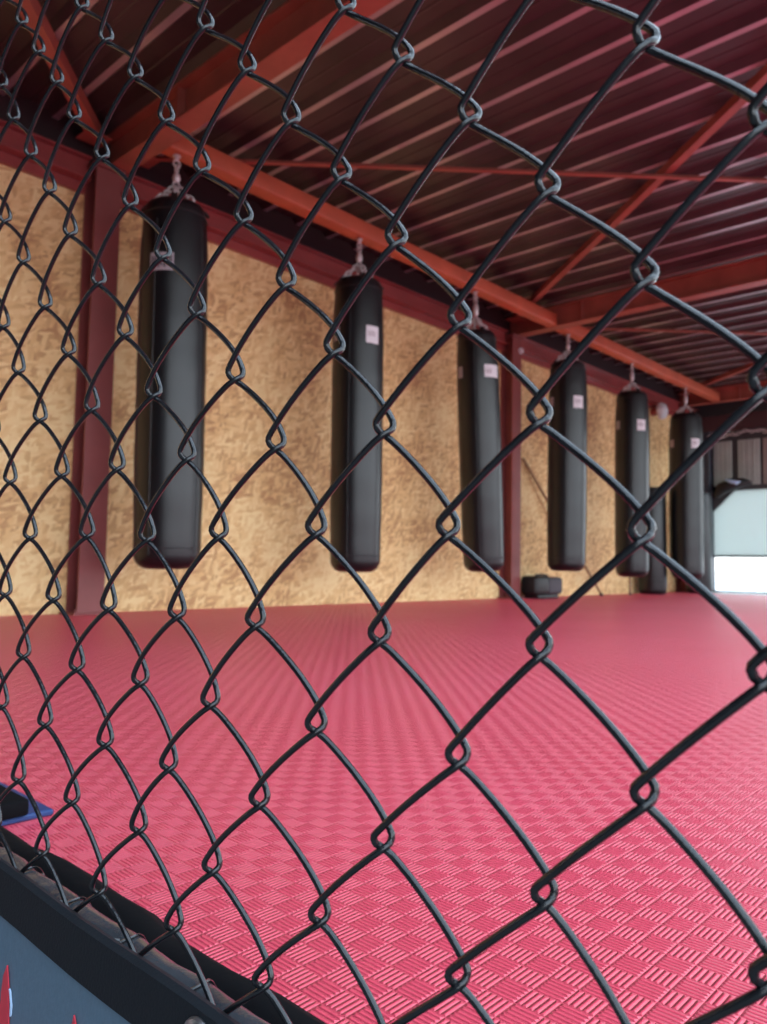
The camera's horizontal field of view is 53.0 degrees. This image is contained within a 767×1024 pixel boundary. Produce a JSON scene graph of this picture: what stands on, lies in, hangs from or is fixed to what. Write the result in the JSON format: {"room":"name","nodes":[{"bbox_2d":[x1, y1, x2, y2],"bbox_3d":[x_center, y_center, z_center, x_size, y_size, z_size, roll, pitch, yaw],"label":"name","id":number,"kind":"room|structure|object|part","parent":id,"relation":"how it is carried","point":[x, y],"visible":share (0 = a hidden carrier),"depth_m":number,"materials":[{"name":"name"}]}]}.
{"room":"martial arts gym","nodes":[
{"label":"martial arts gym","id":0,"kind":"room"},
{"bbox_2d":[0,164,675,615],"bbox_3d":[-0.258,-0.707,5.849,0.020,2.790,12.390,-3,-5,43],"label":"wall","id":1,"kind":"structure","parent":0,"point":[266,518],"depth_m":5.21,"materials":[{"name":"beige wood"}]},
{"bbox_2d":[0,119,91,194],"bbox_3d":[-3.005,-2.004,2.863,0.095,0.187,3.970,-3,-5,43],"label":"beam","id":2,"kind":"structure","parent":1,"relation":"attached to","point":[69,166],"depth_m":4.13,"materials":[{"name":"red metal"}]},
{"bbox_2d":[121,173,508,351],"bbox_3d":[-0.197,-1.749,5.881,0.095,0.187,3.970,-3,-5,43],"label":"beam","id":3,"kind":"structure","parent":1,"relation":"attached to","point":[308,263],"depth_m":5.50,"materials":[{"name":"red metal"}]},
{"bbox_2d":[522,337,680,415],"bbox_3d":[2.611,-1.495,8.899,0.095,0.187,3.970,-3,-5,43],"label":"beam","id":4,"kind":"structure","parent":1,"relation":"attached to","point":[535,353],"depth_m":8.69,"materials":[{"name":"red metal"}]},
{"bbox_2d":[650,402,667,419],"bbox_3d":[3.505,-1.280,9.780,0.195,0.220,0.220,-3,-5,43],"label":"round lamp","id":5,"kind":"object","parent":1,"relation":"attached to","point":[661,411],"visible":1,"depth_m":9.70,"materials":[{"name":"white"}]},
{"bbox_2d":[0,592,766,1023],"bbox_3d":[2.159,0.611,3.721,6.330,0.040,13.250,-3,-5,43],"label":"floor","id":6,"kind":"structure","parent":0,"point":[669,947],"depth_m":1.02,"materials":[{"name":"rubber"}]},
{"bbox_2d":[0,782,53,825],"bbox_3d":[-0.536,0.342,0.956,0.303,0.027,0.126,-3,-5,43],"label":"pad","id":7,"kind":"object","parent":6,"relation":"on","point":[16,807],"visible":0.97,"depth_m":0.87,"materials":[{"name":"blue plastic"}]},
{"bbox_2d":[59,159,125,615],"bbox_3d":[-1.595,-0.690,4.266,0.169,2.495,0.220,-3,-5,43],"label":"steel post","id":8,"kind":"object","parent":6,"relation":"on","point":[102,197],"visible":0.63,"depth_m":4.24,"materials":[{"name":"red metal"}]},
{"bbox_3d":[-1.617,0.540,4.183,0.169,0.030,0.220,-3,-5,43],"label":"plate","id":9,"kind":"part","parent":8,"relation":"part of","materials":[{"name":"red paint"}]},
{"bbox_3d":[-1.578,-1.922,4.354,0.154,0.025,0.180,-3,-5,43],"label":"cap plate","id":10,"kind":"part","parent":8,"relation":"part of","materials":[{"name":"red paint"}]},
{"bbox_2d":[107,0,393,174],"bbox_3d":[-0.288,-2.091,3.250,3.560,0.195,0.115,-3,-5,43],"label":"rafter","id":11,"kind":"object","parent":8,"relation":"on","point":[286,36],"visible":0.78,"depth_m":3.63,"materials":[{"name":"red metal"}]},
{"bbox_2d":[159,137,556,327],"bbox_3d":[0.185,-1.884,5.619,0.112,0.112,4.013,-3,-5,43],"label":"ceiling beam","id":12,"kind":"structure","parent":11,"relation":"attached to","point":[230,170],"depth_m":5.05,"materials":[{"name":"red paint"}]},
{"bbox_2d":[133,154,208,568],"bbox_3d":[-1.138,-0.822,4.141,0.362,2.249,0.362,-3,-4,43],"label":"bag","id":13,"kind":"object","parent":12,"relation":"hanging from","point":[164,297],"visible":0.84,"depth_m":3.99,"materials":[{"name":"black leather"}]},
{"bbox_3d":[-1.191,-1.724,4.179,0.124,0.114,0.040,2,-4,-12],"label":"chain","id":14,"kind":"part","parent":13,"relation":"part of","materials":[{"name":"white metal"}]},
{"bbox_3d":[-1.116,-1.723,4.129,0.041,0.113,0.125,2,-4,-13],"label":"chain","id":15,"kind":"part","parent":13,"relation":"part of","materials":[{"name":"white metal"}]},
{"bbox_3d":[-1.066,-1.721,4.207,0.082,0.113,0.107,-3,-4,43],"label":"chain","id":16,"kind":"part","parent":13,"relation":"part of","materials":[{"name":"white metal"}]},
{"bbox_2d":[330,238,383,571],"bbox_3d":[-0.176,-0.730,5.171,0.350,2.259,0.350,-3,-5,43],"label":"bag","id":17,"kind":"object","parent":12,"relation":"hanging from","point":[356,504],"visible":0.93,"depth_m":5.02,"materials":[{"name":"black leather"}]},
{"bbox_3d":[-0.224,-1.627,5.215,0.117,0.113,0.040,2,-4,-12],"label":"chain","id":18,"kind":"part","parent":17,"relation":"part of","materials":[{"name":"white metal"}]},
{"bbox_3d":[-0.153,-1.626,5.167,0.041,0.112,0.118,2,-4,-13],"label":"chain","id":19,"kind":"part","parent":17,"relation":"part of","materials":[{"name":"white metal"}]},
{"bbox_2d":[141,156,766,182],"bbox_3d":[0.969,-2.008,4.550,4.922,0.036,0.198,1,-4,-2],"label":"brace","id":20,"kind":"object","parent":12,"relation":"attached to","point":[156,159],"visible":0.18,"depth_m":4.54,"materials":[{"name":"red metal"}]},
{"bbox_2d":[456,291,503,571],"bbox_3d":[0.781,-0.647,6.202,0.347,2.253,0.449,-2,-5,36],"label":"bag","id":21,"kind":"object","parent":12,"relation":"hanging from","point":[479,429],"visible":0.84,"depth_m":6.05,"materials":[{"name":"black leather"}]},
{"bbox_3d":[0.760,-1.505,6.148,0.040,0.115,0.111,2,-4,-16],"label":"chain","id":22,"kind":"part","parent":21,"relation":"part of","materials":[{"name":"white metal"}]},
{"bbox_2d":[0,858,240,1023],"bbox_3d":[0.041,0.254,0.201,1.670,0.121,0.010,-3,-5,43],"label":"pad","id":23,"kind":"object","parent":6,"relation":"on","point":[57,967],"visible":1,"depth_m":0.39,"materials":[{"name":"leather"}]},
{"bbox_2d":[0,965,12,1023],"bbox_3d":[-0.211,0.277,0.431,0.023,0.046,0.001,-3,-5,43],"label":"print","id":24,"kind":"object","parent":23,"relation":"attached to","point":[6,971],"depth_m":0.43,"materials":[{"name":"red"}]},
{"bbox_3d":[0.042,0.257,0.202,1.670,0.117,0.006,-3,-5,43],"label":"panel","id":25,"kind":"part","parent":23,"relation":"part of","materials":[{"name":"plastic"}]},
{"bbox_2d":[72,1015,76,1023],"bbox_3d":[-0.153,0.270,0.377,0.023,0.046,0.001,-3,-5,43],"label":"print","id":26,"kind":"object","parent":23,"relation":"attached to","point":[74,1017],"depth_m":0.38,"materials":[{"name":"red"}]},
{"bbox_2d":[0,826,325,1023],"bbox_3d":[0.087,0.277,0.250,1.670,0.084,0.047,-3,-5,43],"label":"padding","id":27,"kind":"object","parent":6,"relation":"on","point":[136,918],"visible":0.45,"depth_m":0.45,"materials":[{"name":"black"}]},
{"bbox_2d":[0,0,766,1023],"bbox_3d":[0.049,-0.211,0.246,1.574,0.938,0.009,-3,-5,43],"label":"fence","id":28,"kind":"object","parent":6,"relation":"on","point":[757,101],"visible":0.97,"depth_m":0.29,"materials":[{"name":"black metal"}]},
{"bbox_2d":[0,842,269,1023],"bbox_3d":[0.060,0.227,0.223,1.672,0.028,0.028,-3,-5,43],"label":"rail","id":29,"kind":"object","parent":28,"relation":"attached to","point":[187,977],"visible":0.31,"depth_m":0.40,"materials":[{"name":"black metal"}]},
{"bbox_2d":[497,333,524,598],"bbox_3d":[1.213,-0.435,7.284,0.169,2.495,0.220,-3,-5,43],"label":"steel post","id":30,"kind":"object","parent":6,"relation":"on","point":[510,387],"visible":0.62,"depth_m":7.27,"materials":[{"name":"red metal"}]},
{"bbox_3d":[1.191,0.794,7.200,0.169,0.030,0.220,-3,-5,43],"label":"plate","id":31,"kind":"part","parent":30,"relation":"part of","materials":[{"name":"red paint"}]},
{"bbox_3d":[1.230,-1.667,7.372,0.154,0.025,0.180,-3,-5,43],"label":"cap plate","id":32,"kind":"part","parent":30,"relation":"part of","materials":[{"name":"red paint"}]},
{"bbox_2d":[507,254,766,336],"bbox_3d":[2.521,-1.836,6.267,3.560,0.195,0.115,-3,-5,43],"label":"rafter","id":33,"kind":"object","parent":30,"relation":"on","point":[751,272],"visible":0.81,"depth_m":6.40,"materials":[{"name":"red metal"}]},
{"bbox_2d":[505,63,766,322],"bbox_3d":[1.588,-1.993,5.232,0.197,0.057,4.470,2,-4,-9],"label":"brace","id":34,"kind":"object","parent":33,"relation":"attached to","point":[759,79],"visible":1,"depth_m":4.62,"materials":[{"name":"red metal"}]},
{"bbox_2d":[556,325,719,401],"bbox_3d":[2.993,-1.629,8.636,0.112,0.112,4.013,-3,-5,43],"label":"rail","id":35,"kind":"object","parent":33,"relation":"attached to","point":[600,343],"visible":0.8,"depth_m":8.40,"materials":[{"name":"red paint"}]},
{"bbox_2d":[547,334,586,570],"bbox_3d":[1.720,-0.569,7.212,0.358,2.237,0.358,-3,-6,43],"label":"bag","id":36,"kind":"object","parent":35,"relation":"hanging from","point":[567,475],"visible":0.81,"depth_m":7.06,"materials":[{"name":"black leather"}]},
{"bbox_3d":[1.686,-1.472,7.270,0.124,0.111,0.040,2,-4,-13],"label":"chain","id":37,"kind":"part","parent":36,"relation":"part of","materials":[{"name":"white metal"}]},
{"bbox_2d":[615,363,649,576],"bbox_3d":[2.650,-0.456,8.210,0.350,2.292,0.350,-3,-6,43],"label":"bag","id":38,"kind":"object","parent":35,"relation":"hanging from","point":[632,431],"visible":0.91,"depth_m":8.08,"materials":[{"name":"black leather"}]},
{"bbox_2d":[585,327,766,334],"bbox_3d":[3.777,-1.754,7.568,4.922,0.036,0.198,1,-4,-2],"label":"brace","id":39,"kind":"object","parent":35,"relation":"attached to","point":[589,328],"visible":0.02,"depth_m":7.54,"materials":[{"name":"red metal"}]},
{"bbox_2d":[669,388,704,577],"bbox_3d":[3.654,-0.359,9.289,0.390,2.304,0.390,-3,-5,43],"label":"bag","id":40,"kind":"object","parent":35,"relation":"hanging from","point":[686,497],"visible":0.84,"depth_m":9.13,"materials":[{"name":"black leather"}]},
{"bbox_2d":[521,574,561,598],"bbox_3d":[1.528,0.712,7.421,0.190,0.236,0.490,-3,-5,43],"label":"bag","id":41,"kind":"object","parent":6,"relation":"on","point":[538,586],"visible":1,"depth_m":7.29,"materials":[{"name":"black plastic"}]},
{"bbox_2d":[522,458,602,595],"bbox_3d":[1.859,0.188,7.917,1.313,1.376,0.033,4,-5,-39],"label":"wooden pole","id":42,"kind":"object","parent":6,"relation":"on","point":[523,459],"visible":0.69,"depth_m":7.70,"materials":[{"name":"brown wood"}]},
{"bbox_2d":[629,577,631,594],"bbox_3d":[2.876,0.585,8.995,0.036,0.762,0.438,0,-4,16],"label":"wooden pole","id":43,"kind":"object","parent":6,"relation":"on","point":[630,592],"visible":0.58,"depth_m":8.81,"materials":[{"name":"brown wood"}]},
{"bbox_2d":[638,487,666,594],"bbox_3d":[3.231,0.344,9.254,0.338,1.280,0.338,-3,-5,43],"label":"bag","id":44,"kind":"object","parent":6,"relation":"on","point":[655,581],"visible":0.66,"depth_m":9.10,"materials":[{"name":"black leather"}]},
{"bbox_2d":[675,405,690,592],"bbox_3d":[4.021,-0.180,10.301,0.169,2.495,0.220,-3,-5,43],"label":"steel post","id":45,"kind":"object","parent":6,"relation":"on","point":[680,584],"visible":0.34,"depth_m":10.25,"materials":[{"name":"red metal"}]},
{"bbox_2d":[678,380,766,406],"bbox_3d":[5.329,-1.581,9.285,3.560,0.195,0.115,-3,-5,43],"label":"rafter","id":46,"kind":"object","parent":45,"relation":"on","point":[736,392],"visible":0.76,"depth_m":10.05,"materials":[{"name":"red metal"}]},
{"bbox_2d":[686,492,712,592],"bbox_3d":[4.069,0.395,9.935,0.328,1.300,0.328,-3,-5,43],"label":"bag","id":47,"kind":"object","parent":6,"relation":"on","point":[706,579],"visible":0.43,"depth_m":9.80,"materials":[{"name":"black leather"}]},
{"bbox_2d":[703,432,713,591],"bbox_3d":[4.439,-0.002,10.637,0.175,2.200,0.120,-3,-5,43],"label":"post","id":48,"kind":"object","parent":6,"relation":"on","point":[708,455],"visible":0.26,"depth_m":10.60,"materials":[{"name":"grey metal"}]},
{"bbox_2d":[707,428,766,437],"bbox_3d":[4.857,-1.058,10.200,1.122,0.110,0.047,-3,-5,43],"label":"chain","id":49,"kind":"object","parent":48,"relation":"hanging from","point":[756,430],"visible":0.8,"depth_m":10.24,"materials":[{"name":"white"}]},
{"bbox_2d":[712,592,766,594],"bbox_3d":[5.670,1.012,9.050,3.550,0.006,0.600,-3,-5,43],"label":"threshold","id":50,"kind":"object","parent":6,"relation":"on","point":[712,592],"visible":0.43,"depth_m":9.90,"materials":[{"name":"grey"}]},
{"bbox_2d":[713,590,766,593],"bbox_3d":[5.856,1.025,9.313,3.635,0.022,0.040,-3,-5,43],"label":"track","id":51,"kind":"object","parent":6,"relation":"on","point":[713,590],"visible":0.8,"depth_m":10.29,"materials":[{"name":"white metal"}]},
{"bbox_2d":[0,0,766,390],"bbox_3d":[1.215,-2.079,4.856,3.780,0.047,13.263,-3,-5,43],"label":"ceiling","id":52,"kind":"structure","parent":0,"point":[559,54],"depth_m":4.23,"materials":[{"name":"metal"}]},
{"bbox_2d":[12,0,111,147],"bbox_3d":[-1.453,-2.212,2.483,0.198,0.077,3.744,1,-4,-5],"label":"brace","id":53,"kind":"object","parent":52,"relation":"attached to","point":[33,8],"visible":0.57,"depth_m":3.68,"materials":[{"name":"red metal"}]},
{"bbox_2d":[0,92,694,407],"bbox_3d":[-0.105,-1.955,6.045,0.019,0.247,13.250,-3,-5,43],"label":"beam","id":54,"kind":"structure","parent":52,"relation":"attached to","point":[202,190],"depth_m":5.46,"materials":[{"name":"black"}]},
{"bbox_2d":[678,362,752,395],"bbox_3d":[4.383,-1.739,8.235,0.196,0.057,4.433,2,-4,-9],"label":"brace","id":55,"kind":"object","parent":52,"relation":"attached to","point":[746,367],"visible":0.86,"depth_m":9.42,"materials":[{"name":"red metal"}]},
{"bbox_2d":[695,400,766,589],"bbox_3d":[6.702,-0.369,8.685,6.350,2.750,0.060,-3,-5,43],"label":"wall","id":56,"kind":"structure","parent":0,"point":[724,408],"depth_m":10.49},
{"bbox_2d":[713,441,731,485],"bbox_3d":[4.650,-0.661,10.555,0.240,0.610,0.034,-3,-5,43],"label":"board","id":57,"kind":"object","parent":56,"relation":"attached to","point":[722,451],"visible":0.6,"depth_m":10.55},
{"bbox_2d":[713,478,751,497],"bbox_3d":[4.681,-0.323,10.347,0.504,0.263,0.191,-3,-5,43],"label":"cover","id":58,"kind":"object","parent":56,"relation":"attached to","point":[729,485],"visible":1,"depth_m":10.31,"materials":[{"name":"black plastic"}]},
{"bbox_2d":[702,410,766,432],"bbox_3d":[5.719,-1.265,9.566,3.730,0.220,0.100,-3,-5,43],"label":"beam","id":59,"kind":"structure","parent":56,"relation":"attached to","point":[753,419],"depth_m":10.33,"materials":[{"name":"red metal"}]},
{"bbox_2d":[714,489,766,557],"bbox_3d":[4.959,0.140,10.264,1.075,0.935,0.040,-3,-5,43],"label":"door","id":60,"kind":"structure","parent":56,"relation":"in","point":[740,522],"depth_m":10.37,"materials":[{"name":"white glass"}]},
{"bbox_2d":[738,438,760,483],"bbox_3d":[4.899,-0.672,10.324,0.280,0.610,0.034,-3,-5,43],"label":"board","id":61,"kind":"object","parent":56,"relation":"attached to","point":[748,449],"visible":0.83,"depth_m":10.31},
{"bbox_2d":[763,438,766,483],"bbox_3d":[5.196,-0.685,10.055,0.440,0.610,0.025,-3,-5,43],"label":"board","id":62,"kind":"object","parent":56,"relation":"attached to","point":[764,439],"visible":1,"depth_m":10.18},
{"label":"outside","id":63,"kind":"structure","parent":0,"visible":0},
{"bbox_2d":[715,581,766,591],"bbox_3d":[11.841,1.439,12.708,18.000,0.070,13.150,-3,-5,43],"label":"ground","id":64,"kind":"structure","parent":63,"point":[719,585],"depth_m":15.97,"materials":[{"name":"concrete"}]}
]}

